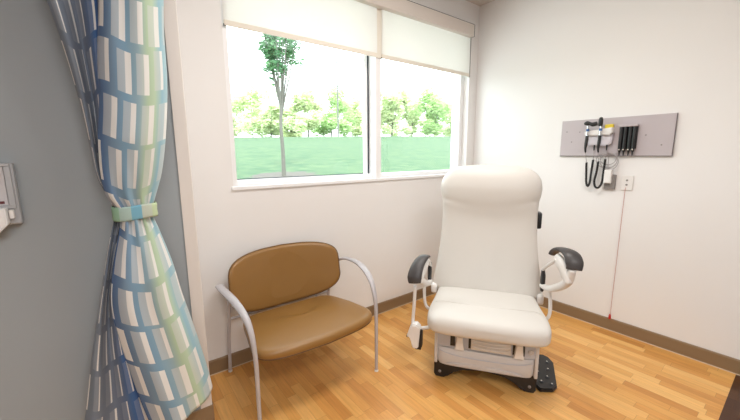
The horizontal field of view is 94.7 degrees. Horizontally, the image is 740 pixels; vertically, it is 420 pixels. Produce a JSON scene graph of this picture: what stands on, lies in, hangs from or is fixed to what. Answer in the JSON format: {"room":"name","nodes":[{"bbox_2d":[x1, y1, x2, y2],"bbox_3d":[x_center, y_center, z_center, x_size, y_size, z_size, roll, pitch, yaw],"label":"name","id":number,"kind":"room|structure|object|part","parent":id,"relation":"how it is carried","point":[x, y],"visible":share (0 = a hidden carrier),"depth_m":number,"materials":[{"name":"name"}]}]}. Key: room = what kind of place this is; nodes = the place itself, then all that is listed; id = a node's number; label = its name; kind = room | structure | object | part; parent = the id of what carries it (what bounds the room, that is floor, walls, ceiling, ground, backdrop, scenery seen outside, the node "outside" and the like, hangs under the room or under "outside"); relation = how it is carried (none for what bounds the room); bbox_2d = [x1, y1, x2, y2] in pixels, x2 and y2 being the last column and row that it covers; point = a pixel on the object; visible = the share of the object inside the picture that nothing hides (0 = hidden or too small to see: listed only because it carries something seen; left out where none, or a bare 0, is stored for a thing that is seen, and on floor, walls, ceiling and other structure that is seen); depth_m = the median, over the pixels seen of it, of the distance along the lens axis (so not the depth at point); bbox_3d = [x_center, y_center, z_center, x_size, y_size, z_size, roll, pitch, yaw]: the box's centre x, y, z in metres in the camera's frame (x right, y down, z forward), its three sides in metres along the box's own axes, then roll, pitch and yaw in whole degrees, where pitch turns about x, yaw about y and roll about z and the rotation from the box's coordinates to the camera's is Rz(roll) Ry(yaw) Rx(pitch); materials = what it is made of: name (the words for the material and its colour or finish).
{"room":"examination room","nodes":[
{"label":"examination room","id":0,"kind":"room"},
{"bbox_2d":[0,0,200,419],"bbox_3d":[-2.157,-0.140,0.842,3.045,3.030,0.120,-7,12,-37],"label":"wall","id":1,"kind":"structure","parent":0,"point":[52,263],"depth_m":1.43,"materials":[{"name":"grey paint"}]},
{"bbox_2d":[0,163,23,232],"bbox_3d":[-1.514,-0.032,1.219,0.356,0.263,0.094,-7,12,-37],"label":"dispenser","id":2,"kind":"object","parent":1,"relation":"attached to","point":[11,213],"visible":1,"depth_m":1.31,"materials":[{"name":"grey plastic"}]},
{"bbox_3d":[-1.520,-0.076,1.220,0.301,0.146,0.005,-7,12,-37],"label":"inset panel","id":3,"kind":"part","parent":2,"relation":"part of","materials":[{"name":"grey plastic"}]},
{"bbox_2d":[0,208,10,232],"bbox_3d":[-1.505,0.054,1.221,0.294,0.093,0.065,-7,12,-37],"label":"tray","id":4,"kind":"object","parent":2,"relation":"on","point":[5,213],"depth_m":1.28,"materials":[{"name":"white"}]},
{"bbox_3d":[-1.520,-0.076,1.217,0.343,0.174,0.011,-7,12,-37],"label":"door frame","id":5,"kind":"part","parent":2,"relation":"part of","materials":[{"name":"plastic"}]},
{"bbox_2d":[164,0,211,408],"bbox_3d":[-0.943,-0.341,1.701,0.059,2.925,0.056,-7,12,-37],"label":"trim","id":6,"kind":"structure","parent":1,"relation":"attached to","point":[171,29],"depth_m":1.70,"materials":[{"name":"white paint"}]},
{"bbox_2d":[176,0,479,360],"bbox_3d":[-0.333,-0.477,2.837,3.600,3.030,0.220,-7,12,-37],"label":"wall","id":7,"kind":"structure","parent":0,"point":[385,226],"depth_m":2.55,"materials":[{"name":"white paint"}]},
{"bbox_2d":[186,285,437,419],"bbox_3d":[-1.071,1.132,2.087,6.000,0.105,0.462,-7,12,-37],"label":"baseboard","id":8,"kind":"structure","parent":7,"relation":"attached to","point":[219,364],"depth_m":2.46,"materials":[{"name":"brown plastic"}]},
{"bbox_2d":[220,0,463,190],"bbox_3d":[0.026,-1.024,2.962,2.507,1.536,0.144,-7,12,-37],"label":"window","id":9,"kind":"structure","parent":7,"relation":"in","point":[371,66],"depth_m":2.95,"materials":[{"name":"white"}]},
{"bbox_2d":[222,0,376,56],"bbox_3d":[-0.428,-1.403,2.456,1.223,0.385,0.011,-7,12,-37],"label":"roller shade","id":10,"kind":"object","parent":9,"relation":"attached to","point":[346,25],"visible":1,"depth_m":2.47,"materials":[{"name":"fabric"}]},
{"bbox_3d":[0.034,-0.278,3.080,2.507,0.026,0.134,-7,12,-37],"label":"sill","id":11,"kind":"part","parent":9,"relation":"part of","materials":[{"name":"white"}]},
{"bbox_2d":[381,10,470,76],"bbox_3d":[0.570,-1.532,3.208,1.195,0.385,0.011,-7,12,-37],"label":"roller shade","id":12,"kind":"object","parent":9,"relation":"attached to","point":[405,40],"visible":1,"depth_m":3.15,"materials":[{"name":"fabric"}]},
{"bbox_2d":[354,0,474,76],"bbox_3d":[0.052,-1.522,2.789,2.569,0.504,0.062,-7,12,-37],"label":"shade valance","id":13,"kind":"object","parent":7,"relation":"attached to","point":[406,8],"visible":1,"depth_m":3.02,"materials":[{"name":"beige"}]},
{"bbox_2d":[210,294,739,419],"bbox_3d":[0.501,1.540,0.171,6.120,0.100,5.720,-7,12,-37],"label":"floor","id":14,"kind":"structure","parent":0,"point":[601,373],"depth_m":2.24,"materials":[{"name":"brown wood"}]},
{"bbox_2d":[215,242,377,419],"bbox_3d":[-0.459,0.715,2.298,0.988,0.853,0.708,-7,12,-37],"label":"chair","id":15,"kind":"object","parent":14,"relation":"on","point":[267,278],"visible":1,"depth_m":2.32,"materials":[{"name":"brown leather"}]},
{"bbox_3d":[-0.956,0.806,2.305,0.050,0.653,0.107,-4,10,-20],"label":"leg","id":16,"kind":"part","parent":15,"relation":"part of","materials":[{"name":"silver metal"}]},
{"bbox_3d":[-0.806,0.822,2.030,0.094,0.708,0.571,-7,12,-37],"label":"arm and leg","id":17,"kind":"part","parent":15,"relation":"part of","materials":[{"name":"silver metal"}]},
{"bbox_3d":[-0.484,0.749,2.337,0.780,0.046,0.555,-7,12,-37],"label":"seat frame","id":18,"kind":"part","parent":15,"relation":"part of","materials":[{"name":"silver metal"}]},
{"bbox_3d":[-0.612,0.475,2.480,0.824,0.432,0.175,-7,12,-37],"label":"backrest","id":19,"kind":"part","parent":15,"relation":"part of","materials":[{"name":"brown leather"}]},
{"bbox_3d":[-0.425,0.730,2.255,0.812,0.086,0.594,-7,12,-37],"label":"seat","id":20,"kind":"part","parent":15,"relation":"part of","materials":[{"name":"brown leather"}]},
{"bbox_3d":[-0.096,0.730,2.565,0.094,0.708,0.571,-7,12,-37],"label":"arm and leg","id":21,"kind":"part","parent":15,"relation":"part of","materials":[{"name":"silver metal"}]},
{"bbox_2d":[406,165,583,392],"bbox_3d":[0.814,0.411,2.360,1.031,1.418,0.859,3,10,17],"label":"chair","id":22,"kind":"object","parent":14,"relation":"on","point":[485,314],"visible":1,"depth_m":2.38,"materials":[{"name":"white leather"}]},
{"bbox_3d":[0.301,0.650,2.333,0.035,0.281,0.023,3,10,17],"label":"support rod","id":23,"kind":"part","parent":22,"relation":"part of","materials":[{"name":"white plastic"}]},
{"bbox_3d":[0.825,0.855,2.473,0.632,0.265,0.630,3,10,17],"label":"panel","id":24,"kind":"part","parent":22,"relation":"part of","materials":[{"name":"white plastic"}]},
{"bbox_3d":[0.879,0.149,2.547,0.782,0.963,0.242,3,10,17],"label":"backrest","id":25,"kind":"part","parent":22,"relation":"part of","materials":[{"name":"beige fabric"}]},
{"bbox_3d":[0.782,0.682,2.309,0.729,0.163,0.660,3,10,17],"label":"seat","id":26,"kind":"part","parent":22,"relation":"part of","materials":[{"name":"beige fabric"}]},
{"bbox_3d":[0.766,0.857,2.162,0.240,0.089,0.032,3,10,17],"label":"drawer","id":27,"kind":"part","parent":22,"relation":"part of","materials":[{"name":"beige fabric"}]},
{"bbox_2d":[536,354,556,391],"bbox_3d":[1.198,1.111,2.343,0.160,0.037,0.425,3,10,17],"label":"foot pedal","id":28,"kind":"object","parent":14,"relation":"on","point":[546,379],"visible":0.72,"depth_m":2.28,"materials":[{"name":"black plastic"}]},
{"bbox_2d":[466,0,493,5],"bbox_3d":[0.452,-1.555,-0.295,6.120,0.100,5.820,-7,12,-37],"label":"ceiling","id":29,"kind":"structure","parent":0,"point":[477,2],"depth_m":3.47,"materials":[{"name":"beige paint"}]},
{"bbox_3d":[-1.728,-1.629,0.682,2.240,0.045,0.030,-7,12,-37],"label":"track","id":30,"kind":"object","parent":29,"relation":"attached to","visible":0},
{"bbox_2d":[47,0,212,419],"bbox_3d":[-1.090,-0.333,1.368,0.652,2.752,0.159,-5,11,-28],"label":"privacy curtain","id":31,"kind":"object","parent":30,"relation":"hanging from","point":[148,362],"visible":0.98,"depth_m":1.44,"materials":[{"name":"fabric"}]},
{"bbox_2d":[111,201,157,221],"bbox_3d":[-1.048,-0.001,1.517,0.166,0.069,0.203,-7,12,-37],"label":"tieback","id":32,"kind":"object","parent":31,"relation":"attached to","point":[124,214],"visible":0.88,"depth_m":1.43,"materials":[{"name":"fabric"}]},
{"bbox_2d":[473,0,739,359],"bbox_3d":[2.845,-0.319,1.753,0.120,3.030,5.820,-7,12,-37],"label":"wall","id":33,"kind":"structure","parent":0,"point":[542,65],"depth_m":2.68,"materials":[{"name":"white paint"}]},
{"bbox_2d":[210,293,739,375],"bbox_3d":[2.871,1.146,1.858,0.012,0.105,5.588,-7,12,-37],"label":"baseboard","id":34,"kind":"structure","parent":33,"relation":"attached to","point":[731,364],"depth_m":2.69,"materials":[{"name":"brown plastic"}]},
{"bbox_2d":[603,170,616,189],"bbox_3d":[1.960,-0.249,2.787,0.061,0.160,0.076,-7,12,-37],"label":"power adapter","id":35,"kind":"object","parent":33,"relation":"attached to","point":[609,180],"visible":1,"depth_m":2.77,"materials":[{"name":"grey plastic"}]},
{"bbox_2d":[560,113,677,155],"bbox_3d":[1.960,-0.591,2.759,0.024,0.306,0.782,-7,12,-37],"label":"board","id":36,"kind":"object","parent":33,"relation":"attached to","point":[657,132],"visible":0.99,"depth_m":2.63,"materials":[{"name":"grey plastic"}]},
{"bbox_2d":[585,124,614,145],"bbox_3d":[1.879,-0.612,2.793,0.066,0.172,0.202,-7,12,-37],"label":"holder","id":37,"kind":"object","parent":36,"relation":"attached to","point":[608,131],"depth_m":2.76,"materials":[{"name":"white plastic"}]},
{"bbox_2d":[584,121,597,186],"bbox_3d":[1.827,-0.462,2.845,0.075,0.548,0.099,-7,12,-37],"label":"otoscope","id":38,"kind":"object","parent":37,"relation":"hanging from","point":[588,123],"visible":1,"depth_m":2.84,"materials":[{"name":"black plastic"}]},
{"bbox_3d":[1.800,-0.547,2.837,0.025,0.138,0.026,-1,9,-2],"label":"handle","id":39,"kind":"part","parent":38,"relation":"part of","materials":[{"name":"black plastic"}]},
{"bbox_3d":[1.850,-0.310,2.881,0.025,0.235,0.064,-7,12,-37],"label":"coiled cord","id":40,"kind":"part","parent":38,"relation":"part of","materials":[{"name":"black plastic"}]},
{"bbox_2d":[593,117,607,188],"bbox_3d":[1.879,-0.459,2.780,0.071,0.580,0.082,-7,12,-37],"label":"ophthalmoscope","id":41,"kind":"object","parent":37,"relation":"hanging from","point":[600,122],"visible":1,"depth_m":2.78,"materials":[{"name":"black plastic"}]},
{"bbox_3d":[1.857,-0.535,2.764,0.025,0.138,0.026,-1,9,-2],"label":"handle","id":42,"kind":"part","parent":41,"relation":"part of","materials":[{"name":"black plastic"}]},
{"bbox_3d":[1.898,-0.298,2.820,0.025,0.250,0.082,-7,12,-37],"label":"coiled cord","id":43,"kind":"part","parent":41,"relation":"part of","materials":[{"name":"black plastic"}]},
{"bbox_2d":[596,152,618,169],"bbox_3d":[1.937,-0.425,2.781,0.021,0.201,0.162,-8,12,-39],"label":"cable loop","id":44,"kind":"object","parent":37,"relation":"hanging from","point":[615,155],"visible":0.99,"depth_m":2.77,"materials":[{"name":"grey plastic"}]},
{"bbox_2d":[618,124,638,155],"bbox_3d":[2.006,-0.544,2.656,0.042,0.238,0.125,-7,12,-37],"label":"dispenser","id":45,"kind":"object","parent":36,"relation":"attached to","point":[628,134],"visible":1,"depth_m":2.64,"materials":[{"name":"black plastic"}]},
{"bbox_3d":[2.019,-0.570,2.662,0.008,0.182,0.117,-7,12,-37],"label":"plate","id":46,"kind":"part","parent":45,"relation":"part of","materials":[{"name":"black plastic"}]},
{"bbox_2d":[620,175,633,190],"bbox_3d":[2.049,-0.215,2.716,0.010,0.120,0.078,-7,12,-37],"label":"wall outlet","id":47,"kind":"object","parent":33,"relation":"attached to","point":[627,181],"visible":1,"depth_m":2.71,"materials":[{"name":"white plastic"}]},
{"bbox_2d":[608,188,625,318],"bbox_3d":[2.036,0.373,2.809,0.026,1.118,0.021,-7,12,-37],"label":"pull cord","id":48,"kind":"object","parent":47,"relation":"hanging from","point":[609,316],"visible":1,"depth_m":2.82,"materials":[{"name":"fabric"}]},
{"label":"outside","id":49,"kind":"structure","parent":0,"visible":0},
{"bbox_2d":[234,136,450,178],"bbox_3d":[-20.720,-13.966,79.836,231.801,3.921,148.629,-7,12,-37],"label":"lawn","id":50,"kind":"structure","parent":49,"point":[256,157],"depth_m":14.12,"materials":[{"name":"green plant"}]},
{"bbox_2d":[233,115,242,136],"bbox_3d":[-16.076,-9.626,38.986,2.815,2.990,1.994,-3,10,-15],"label":"tree","id":51,"kind":"object","parent":50,"relation":"on","point":[237,130],"visible":0.28,"depth_m":39.03,"materials":[{"name":"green plant"}]},
{"bbox_2d":[231,82,276,136],"bbox_3d":[-21.273,-18.287,63.240,10.621,11.672,10.212,-7,12,-37],"label":"tree","id":52,"kind":"object","parent":50,"relation":"on","point":[240,101],"visible":0.62,"depth_m":61.46,"materials":[{"name":"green plant"}]},
{"bbox_2d":[249,104,284,136],"bbox_3d":[-15.533,-13.302,52.207,4.792,5.624,5.331,1,9,5],"label":"tree","id":53,"kind":"object","parent":50,"relation":"on","point":[270,119],"visible":0.89,"depth_m":51.73,"materials":[{"name":"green plant"}]},
{"bbox_2d":[257,33,304,175],"bbox_3d":[-2.060,-3.143,8.200,1.264,4.816,1.360,-7,12,-37],"label":"young tree","id":54,"kind":"object","parent":50,"relation":"on","point":[268,46],"visible":0.59,"depth_m":8.02,"materials":[{"name":"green plant"}]},
{"bbox_2d":[278,107,304,136],"bbox_3d":[-17.524,-18.741,75.965,7.534,8.133,6.091,-7,12,-37],"label":"tree","id":55,"kind":"object","parent":50,"relation":"on","point":[286,113],"visible":0.4,"depth_m":74.68,"materials":[{"name":"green plant"}]},
{"bbox_2d":[283,87,326,136],"bbox_3d":[-8.440,-12.889,45.204,6.164,7.152,5.307,-7,12,-37],"label":"tree","id":56,"kind":"object","parent":50,"relation":"on","point":[303,102],"visible":1,"depth_m":44.68,"materials":[{"name":"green plant"}]},
{"bbox_2d":[310,86,358,136],"bbox_3d":[-6.621,-16.716,59.787,9.543,9.614,8.688,-3,10,-18],"label":"tree","id":57,"kind":"object","parent":50,"relation":"on","point":[329,124],"visible":0.89,"depth_m":58.89,"materials":[{"name":"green plant"}]},
{"bbox_2d":[330,58,343,135],"bbox_3d":[-4.025,-13.658,42.347,1.723,9.800,0.233,-1,9,-6],"label":"utility pole","id":58,"kind":"object","parent":50,"relation":"on","point":[336,62],"visible":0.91,"depth_m":42.24,"materials":[{"name":"grey"}]},
{"bbox_2d":[341,96,362,135],"bbox_3d":[-2.925,-18.998,72.377,8.442,9.723,6.999,0,9,2],"label":"tree","id":59,"kind":"object","parent":50,"relation":"on","point":[358,130],"visible":0.43,"depth_m":70.58,"materials":[{"name":"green plant"}]},
{"bbox_2d":[381,91,412,135],"bbox_3d":[2.431,-13.217,47.909,6.146,6.727,5.358,-7,12,-37],"label":"tree","id":60,"kind":"object","parent":50,"relation":"on","point":[389,103],"visible":0.86,"depth_m":47.57,"materials":[{"name":"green plant"}]},
{"bbox_2d":[389,87,436,135],"bbox_3d":[8.251,-18.216,66.040,9.632,10.238,8.449,-7,12,-37],"label":"tree","id":61,"kind":"object","parent":50,"relation":"on","point":[408,115],"visible":0.6,"depth_m":64.91,"materials":[{"name":"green plant"}]},
{"bbox_2d":[410,87,451,135],"bbox_3d":[10.261,-15.245,54.552,7.005,8.348,5.852,-7,12,-37],"label":"tree","id":62,"kind":"object","parent":50,"relation":"on","point":[435,108],"visible":1,"depth_m":53.28,"materials":[{"name":"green plant"}]},
{"bbox_2d":[436,95,451,135],"bbox_3d":[17.798,-19.147,71.669,9.422,10.002,10.629,7,12,38],"label":"tree","id":63,"kind":"object","parent":50,"relation":"on","point":[447,130],"visible":0.1,"depth_m":71.12,"materials":[{"name":"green plant"}]}
]}

